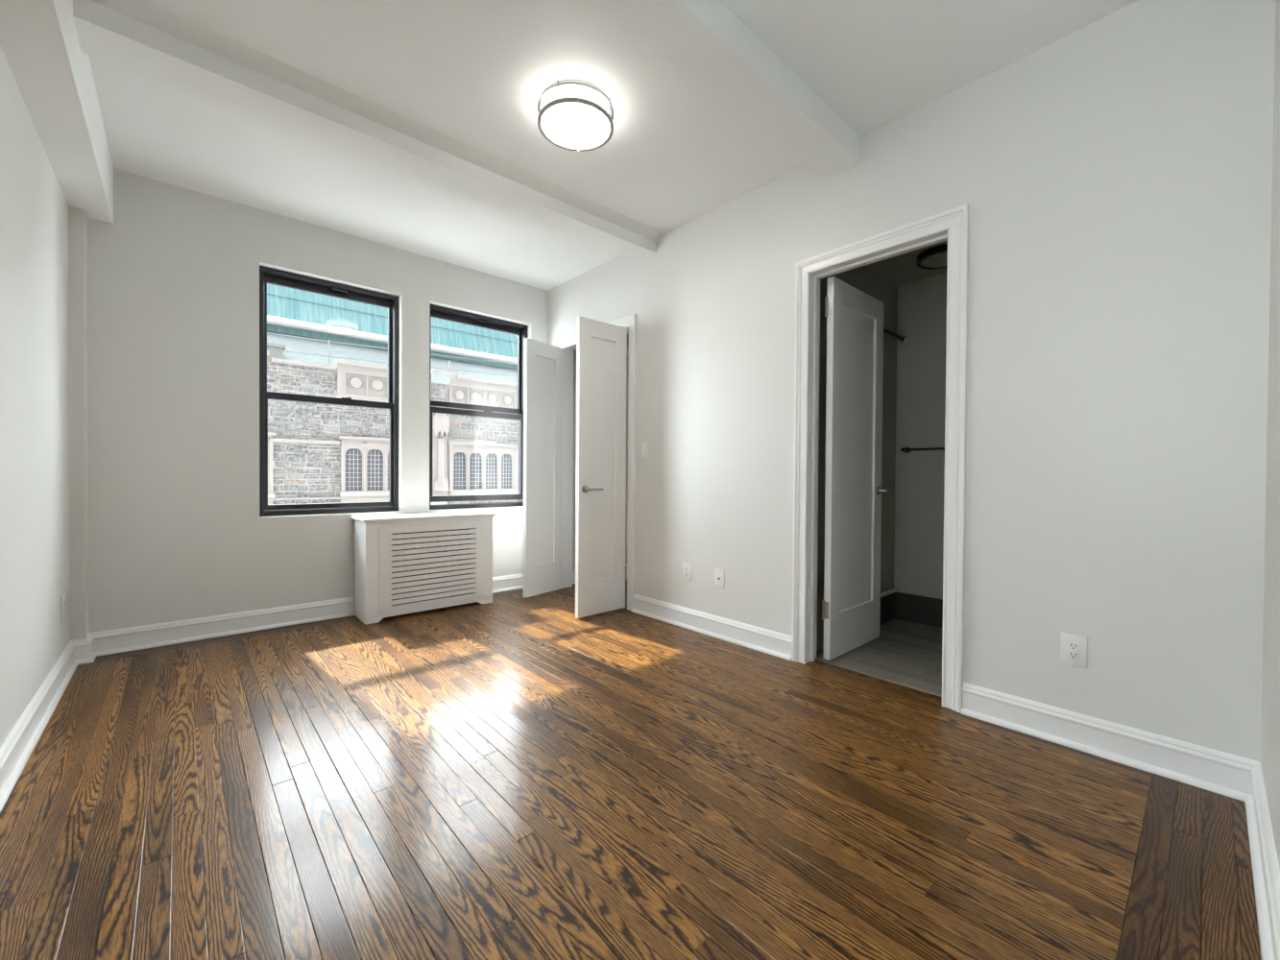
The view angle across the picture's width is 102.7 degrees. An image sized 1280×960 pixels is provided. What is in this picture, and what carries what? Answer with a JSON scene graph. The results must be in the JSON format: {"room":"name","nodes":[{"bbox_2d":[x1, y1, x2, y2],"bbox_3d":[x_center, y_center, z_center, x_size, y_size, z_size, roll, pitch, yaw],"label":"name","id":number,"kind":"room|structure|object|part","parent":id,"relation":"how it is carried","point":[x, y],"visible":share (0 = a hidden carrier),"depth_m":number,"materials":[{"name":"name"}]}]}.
{"room":"empty bedroom","nodes":[
{"label":"empty bedroom","id":0,"kind":"room"},
{"bbox_2d":[0,45,70,748],"bbox_3d":[-1.652,-0.337,1.143,0.100,2.631,4.339,0,1,-42],"label":"wall","id":1,"kind":"structure","parent":0,"point":[35,531],"depth_m":1.91,"materials":[{"name":"paint"}]},
{"bbox_2d":[0,0,113,223],"bbox_3d":[-1.527,-1.501,1.188,0.151,0.302,4.069,0,1,-42],"label":"beam","id":2,"kind":"structure","parent":1,"relation":"attached to","point":[39,43],"depth_m":1.86,"materials":[{"name":"paint"}]},
{"bbox_2d":[61,594,65,621],"bbox_3d":[-2.723,0.603,2.420,0.008,0.114,0.075,0,1,-42],"label":"wall outlet","id":3,"kind":"object","parent":1,"relation":"attached to","point":[63,595],"visible":1,"depth_m":2.41,"materials":[{"name":"plastic"}]},
{"bbox_2d":[63,600,65,615],"bbox_3d":[-2.722,0.603,2.421,0.003,0.066,0.033,0,1,-42],"label":"receptacle","id":4,"kind":"object","parent":3,"relation":"attached to","point":[63,600],"depth_m":2.42,"materials":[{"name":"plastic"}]},
{"bbox_2d":[68,206,88,640],"bbox_3d":[-2.893,-0.220,2.640,0.053,2.310,0.116,0,1,-42],"label":"pillar","id":5,"kind":"structure","parent":1,"relation":"attached to","point":[77,218],"depth_m":2.60,"materials":[{"name":"paint"}]},
{"bbox_2d":[0,594,1279,959],"bbox_3d":[-0.539,0.894,2.115,2.850,0.124,4.069,0,1,-42],"label":"baseboard","id":6,"kind":"structure","parent":1,"relation":"attached to","point":[1232,776],"depth_m":1.91,"materials":[{"name":"paint"}]},
{"bbox_2d":[86,168,547,632],"bbox_3d":[-1.907,-0.366,3.715,2.957,2.631,0.170,0,1,-42],"label":"wall","id":7,"kind":"structure","parent":0,"point":[177,531],"depth_m":3.02,"materials":[{"name":"paint"}]},
{"bbox_2d":[259,265,398,516],"bbox_3d":[-2.132,-0.561,3.550,0.836,1.585,0.110,0,1,-42],"label":"window","id":8,"kind":"structure","parent":7,"relation":"in","point":[271,276],"depth_m":3.50,"materials":[{"name":"black metal"}]},
{"bbox_3d":[-2.141,-0.923,3.558,0.774,0.797,0.028,0,1,-42],"label":"sash","id":9,"kind":"part","parent":8,"relation":"part of","materials":[{"name":"clear glass"}]},
{"bbox_3d":[-2.118,-0.187,3.535,0.774,0.761,0.028,0,1,-42],"label":"sash","id":10,"kind":"part","parent":8,"relation":"part of","materials":[{"name":"clear glass"}]},
{"bbox_2d":[429,303,527,509],"bbox_3d":[-1.349,-0.563,4.253,0.864,1.585,0.110,0,1,-42],"label":"window","id":11,"kind":"structure","parent":7,"relation":"in","point":[435,311],"depth_m":4.24,"materials":[{"name":"black metal"}]},
{"bbox_3d":[-1.358,-0.953,4.261,0.802,0.742,0.028,0,1,-42],"label":"sash","id":12,"kind":"part","parent":11,"relation":"part of","materials":[{"name":"clear glass"}]},
{"bbox_3d":[-1.335,-0.200,4.238,0.802,0.739,0.028,0,1,-42],"label":"sash","id":13,"kind":"part","parent":11,"relation":"part of","materials":[{"name":"clear glass"}]},
{"bbox_2d":[492,573,522,593],"bbox_3d":[-1.029,0.868,4.294,0.667,0.124,0.172,0,1,-42],"label":"baseboard","id":14,"kind":"structure","parent":7,"relation":"attached to","point":[506,583],"depth_m":4.31,"materials":[{"name":"paint"}]},
{"bbox_2d":[266,283,518,510],"bbox_3d":[-7.505,0.540,15.746,23.000,14.450,3.970,0,1,-42],"label":"church building","id":15,"kind":"structure","parent":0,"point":[318,453],"depth_m":14.78,"materials":[{"name":"stone"}]},
{"bbox_3d":[-9.582,0.391,11.526,2.230,0.170,0.290,0,1,-42],"label":"sill","id":16,"kind":"part","parent":15,"relation":"part of","materials":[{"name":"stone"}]},
{"bbox_3d":[-7.507,-0.263,13.423,0.380,1.095,0.025,0,1,-42],"label":"pane","id":17,"kind":"part","parent":15,"relation":"part of","materials":[{"name":"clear glass"}]},
{"bbox_3d":[-6.919,0.384,13.918,2.190,0.170,0.290,0,1,-42],"label":"sill","id":18,"kind":"part","parent":15,"relation":"part of","materials":[{"name":"stone"}]},
{"bbox_3d":[-7.127,-0.264,13.764,0.380,1.095,0.025,0,1,-42],"label":"pane","id":19,"kind":"part","parent":15,"relation":"part of","materials":[{"name":"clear glass"}]},
{"bbox_3d":[-6.870,-2.571,13.893,2.360,0.820,0.060,0,1,-42],"label":"parapet panel","id":20,"kind":"part","parent":15,"relation":"part of","materials":[{"name":"stone"}]},
{"bbox_3d":[-6.748,-0.265,14.104,0.380,1.095,0.025,0,1,-42],"label":"pane","id":21,"kind":"part","parent":15,"relation":"part of","materials":[{"name":"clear glass"}]},
{"bbox_2d":[266,332,517,376],"bbox_3d":[-7.230,-3.354,13.932,11.001,0.980,0.040,0,1,-42],"label":"cornice","id":22,"kind":"structure","parent":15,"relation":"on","point":[328,341],"depth_m":13.63,"materials":[{"name":"grey stone"}]},
{"bbox_3d":[-8.027,-3.272,13.218,0.036,0.680,0.040,0,1,-42],"label":"post","id":23,"kind":"part","parent":22,"relation":"part of","materials":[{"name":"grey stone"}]},
{"bbox_3d":[-5.411,-0.268,15.305,0.380,1.095,0.025,0,1,-42],"label":"pane","id":24,"kind":"part","parent":15,"relation":"part of","materials":[{"name":"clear glass"}]},
{"bbox_3d":[-5.031,-0.269,15.646,0.380,1.095,0.025,0,1,-42],"label":"pane","id":25,"kind":"part","parent":15,"relation":"part of","materials":[{"name":"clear glass"}]},
{"bbox_3d":[-4.612,-2.587,15.920,2.650,0.840,0.060,0,1,-42],"label":"parapet panel","id":26,"kind":"part","parent":15,"relation":"part of","materials":[{"name":"stone"}]},
{"bbox_3d":[-4.792,0.378,15.827,2.215,0.170,0.290,0,1,-42],"label":"sill","id":27,"kind":"part","parent":15,"relation":"part of","materials":[{"name":"stone"}]},
{"bbox_3d":[-4.652,-0.270,15.987,0.380,1.095,0.025,0,1,-42],"label":"pane","id":28,"kind":"part","parent":15,"relation":"part of","materials":[{"name":"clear glass"}]},
{"bbox_3d":[-4.272,-0.271,16.327,0.380,1.095,0.025,0,1,-42],"label":"pane","id":29,"kind":"part","parent":15,"relation":"part of","materials":[{"name":"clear glass"}]},
{"bbox_2d":[572,334,628,569],"bbox_3d":[-0.033,-0.339,4.359,0.693,2.550,1.175,0,1,-42],"label":"wall","id":30,"kind":"structure","parent":0,"point":[574,351],"depth_m":4.62,"materials":[{"name":"paint"}]},
{"bbox_2d":[572,563,627,583],"bbox_3d":[-0.060,0.874,4.356,0.643,0.124,1.115,0,1,-42],"label":"baseboard","id":31,"kind":"structure","parent":30,"relation":"attached to","point":[573,570],"depth_m":4.60,"materials":[{"name":"paint"}]},
{"bbox_2d":[88,0,1137,290],"bbox_3d":[-0.542,-1.715,2.116,3.057,0.120,4.339,0,1,-42],"label":"ceiling","id":32,"kind":"structure","parent":0,"point":[474,73],"depth_m":2.21,"materials":[{"name":"paint"}]},
{"bbox_2d":[537,79,613,151],"bbox_3d":[-0.283,-1.602,2.267,0.334,0.106,0.334,0,1,-42],"label":"ceiling light","id":33,"kind":"object","parent":32,"relation":"attached to","point":[574,114],"visible":1,"depth_m":2.20,"materials":[{"name":"glass"}]},
{"bbox_2d":[541,102,609,148],"bbox_3d":[-0.283,-1.557,2.267,0.296,0.008,0.296,0,1,-42],"label":"diffuser","id":34,"kind":"object","parent":33,"relation":"attached to","point":[566,125],"depth_m":2.24,"materials":[{"name":"white glass"}]},
{"bbox_3d":[-0.283,-1.649,2.266,0.304,0.012,0.304,0,1,-42],"label":"plate","id":35,"kind":"part","parent":33,"relation":"part of","materials":[{"name":"plastic"}]},
{"bbox_2d":[0,580,1261,959],"bbox_3d":[-0.043,1.014,2.610,4.450,0.121,4.339,0,1,-42],"label":"floor","id":36,"kind":"structure","parent":0,"point":[512,777],"depth_m":1.49,"materials":[{"name":"brown wood"}]},
{"bbox_2d":[351,510,495,624],"bbox_3d":[-1.544,0.591,3.712,0.908,0.683,0.336,0,1,-42],"label":"radiator cover","id":37,"kind":"object","parent":36,"relation":"on","point":[404,564],"visible":1,"depth_m":3.55,"materials":[{"name":"paint"}]},
{"bbox_3d":[-1.435,0.590,3.603,0.739,0.562,0.011,0,1,-42],"label":"slotted panel","id":38,"kind":"part","parent":37,"relation":"part of","materials":[{"name":"paint"}]},
{"bbox_2d":[816,265,897,652],"bbox_3d":[1.327,-0.193,3.181,1.143,2.300,0.050,0,1,-42],"label":"wall","id":39,"kind":"structure","parent":0,"point":[863,278],"depth_m":3.40,"materials":[{"name":"paint"}]},
{"bbox_2d":[880,588,895,597],"bbox_3d":[1.578,0.762,3.375,0.485,0.020,0.020,0,1,-42],"label":"trim","id":40,"kind":"structure","parent":39,"relation":"attached to","point":[892,591],"depth_m":3.45,"materials":[{"name":"paint"}]},
{"bbox_2d":[883,328,907,342],"bbox_3d":[1.637,-0.962,3.353,0.450,0.048,0.048,0,1,-42],"label":"curtain rod","id":41,"kind":"object","parent":39,"relation":"attached to","point":[903,339],"visible":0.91,"depth_m":3.41,"materials":[{"name":"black metal"}]},
{"bbox_2d":[865,241,947,285],"bbox_3d":[1.905,-1.357,2.572,1.193,0.050,1.700,0,1,-42],"label":"ceiling","id":42,"kind":"structure","parent":0,"point":[901,269],"depth_m":3.26,"materials":[{"name":"paint"}]},
{"bbox_2d":[916,243,947,269],"bbox_3d":[1.800,-1.312,3.029,0.290,0.049,0.290,0,1,-42],"label":"ceiling light","id":43,"kind":"object","parent":42,"relation":"attached to","point":[935,257],"visible":0.56,"depth_m":3.01,"materials":[{"name":"paint"}]},
{"bbox_2d":[547,0,1275,762],"bbox_3d":[0.569,-0.342,3.090,0.107,2.631,4.069,0,1,-42],"label":"wall","id":44,"kind":"structure","parent":0,"point":[1114,176],"depth_m":1.89,"materials":[{"name":"paint"}]},
{"bbox_2d":[72,0,663,262],"bbox_3d":[-0.936,-1.612,2.662,2.699,0.103,0.287,0,1,-42],"label":"beam","id":45,"kind":"structure","parent":44,"relation":"attached to","point":[143,37],"depth_m":2.23,"materials":[{"name":"paint"}]},
{"bbox_2d":[522,338,563,598],"bbox_3d":[-0.802,-0.095,4.198,0.091,2.030,0.427,1,1,35],"label":"door","id":46,"kind":"structure","parent":44,"relation":"in","point":[543,362],"depth_m":4.16,"materials":[{"name":"paint"}]},
{"bbox_2d":[555,313,636,611],"bbox_3d":[-0.340,-0.127,4.088,0.134,2.127,1.029,0,1,-42],"label":"trim","id":47,"kind":"structure","parent":44,"relation":"attached to","point":[568,344],"depth_m":3.83,"materials":[{"name":"paint"}]},
{"bbox_2d":[575,315,627,618],"bbox_3d":[-0.246,-0.084,3.578,0.427,2.030,0.090,0,1,-42],"label":"door","id":48,"kind":"structure","parent":44,"relation":"in","point":[601,348],"depth_m":3.58,"materials":[{"name":"paint"}]},
{"bbox_3d":[-0.322,0.063,3.488,0.142,0.053,0.056,0,1,-42],"label":"handle","id":49,"kind":"part","parent":48,"relation":"part of","materials":[{"name":"silver metal"}]},
{"bbox_2d":[641,441,649,458],"bbox_3d":[0.034,-0.213,3.596,0.012,0.114,0.075,0,1,-42],"label":"light switch","id":50,"kind":"object","parent":44,"relation":"attached to","point":[644,445],"visible":1,"depth_m":3.59,"materials":[{"name":"plastic"}]},
{"bbox_2d":[682,562,691,581],"bbox_3d":[0.303,0.591,3.303,0.008,0.114,0.075,0,1,-42],"label":"wall outlet","id":51,"kind":"object","parent":44,"relation":"attached to","point":[687,567],"visible":1,"depth_m":3.30,"materials":[{"name":"plastic"}]},
{"bbox_2d":[684,566,688,577],"bbox_3d":[0.301,0.591,3.301,0.003,0.066,0.033,0,1,-42],"label":"receptacle","id":52,"kind":"object","parent":51,"relation":"attached to","point":[686,567],"depth_m":3.30,"materials":[{"name":"plastic"}]},
{"bbox_2d":[714,568,724,588],"bbox_3d":[0.477,0.598,3.102,0.017,0.114,0.075,0,1,-42],"label":"cable plate","id":53,"kind":"object","parent":44,"relation":"attached to","point":[718,573],"visible":1,"depth_m":3.10,"materials":[{"name":"plastic"}]},
{"bbox_2d":[591,0,860,179],"bbox_3d":[-0.009,-1.584,1.630,2.699,0.124,0.186,0,1,-42],"label":"ceiling beam","id":54,"kind":"structure","parent":44,"relation":"attached to","point":[705,39],"depth_m":1.94,"materials":[{"name":"paint"}]},
{"bbox_2d":[821,276,891,660],"bbox_3d":[1.221,-0.058,2.901,0.632,2.015,0.092,0,1,-37],"label":"door","id":55,"kind":"structure","parent":44,"relation":"in","point":[851,603],"depth_m":2.86,"materials":[{"name":"paint"}]},
{"bbox_3d":[1.451,0.065,3.051,0.082,0.053,0.056,0,1,-42],"label":"handle","id":56,"kind":"part","parent":55,"relation":"part of","materials":[{"name":"silver metal"}]},
{"bbox_2d":[791,203,969,713],"bbox_3d":[1.124,-0.090,2.458,0.134,2.107,0.797,0,1,-42],"label":"trim","id":57,"kind":"structure","parent":44,"relation":"attached to","point":[952,226],"depth_m":2.34,"materials":[{"name":"paint"}]},
{"bbox_2d":[1060,632,1087,668],"bbox_3d":[1.586,0.623,1.873,0.008,0.114,0.075,0,1,-42],"label":"wall outlet","id":58,"kind":"object","parent":44,"relation":"attached to","point":[1074,647],"visible":1,"depth_m":1.87,"materials":[{"name":"plastic"}]},
{"bbox_2d":[1067,640,1079,660],"bbox_3d":[1.585,0.623,1.872,0.003,0.066,0.033,0,1,-42],"label":"receptacle","id":59,"kind":"object","parent":58,"relation":"attached to","point":[1073,645],"depth_m":1.87,"materials":[{"name":"plastic"}]},
{"bbox_2d":[893,272,946,599],"bbox_3d":[2.306,-0.184,2.985,0.050,2.300,1.650,0,1,-42],"label":"wall","id":60,"kind":"structure","parent":0,"point":[922,303],"depth_m":3.42,"materials":[{"name":"paint"}]},
{"bbox_2d":[879,591,942,627],"bbox_3d":[2.111,0.874,2.793,0.500,0.184,1.600,0,1,-42],"label":"baseboard","id":61,"kind":"structure","parent":60,"relation":"attached to","point":[912,608],"depth_m":3.43,"materials":[{"name":"tile"}]},
{"bbox_2d":[900,447,944,453],"bbox_3d":[1.984,-0.201,3.250,0.074,0.040,0.615,0,1,-42],"label":"towel bar","id":62,"kind":"object","parent":60,"relation":"attached to","point":[905,449],"visible":0.47,"depth_m":3.37,"materials":[{"name":"black metal"}]},
{"bbox_2d":[1260,0,1279,869],"bbox_3d":[0.902,-0.314,0.587,2.957,2.631,0.100,0,1,-42],"label":"wall","id":63,"kind":"structure","parent":0,"point":[1270,679],"depth_m":1.38,"materials":[{"name":"paint"}]}
]}

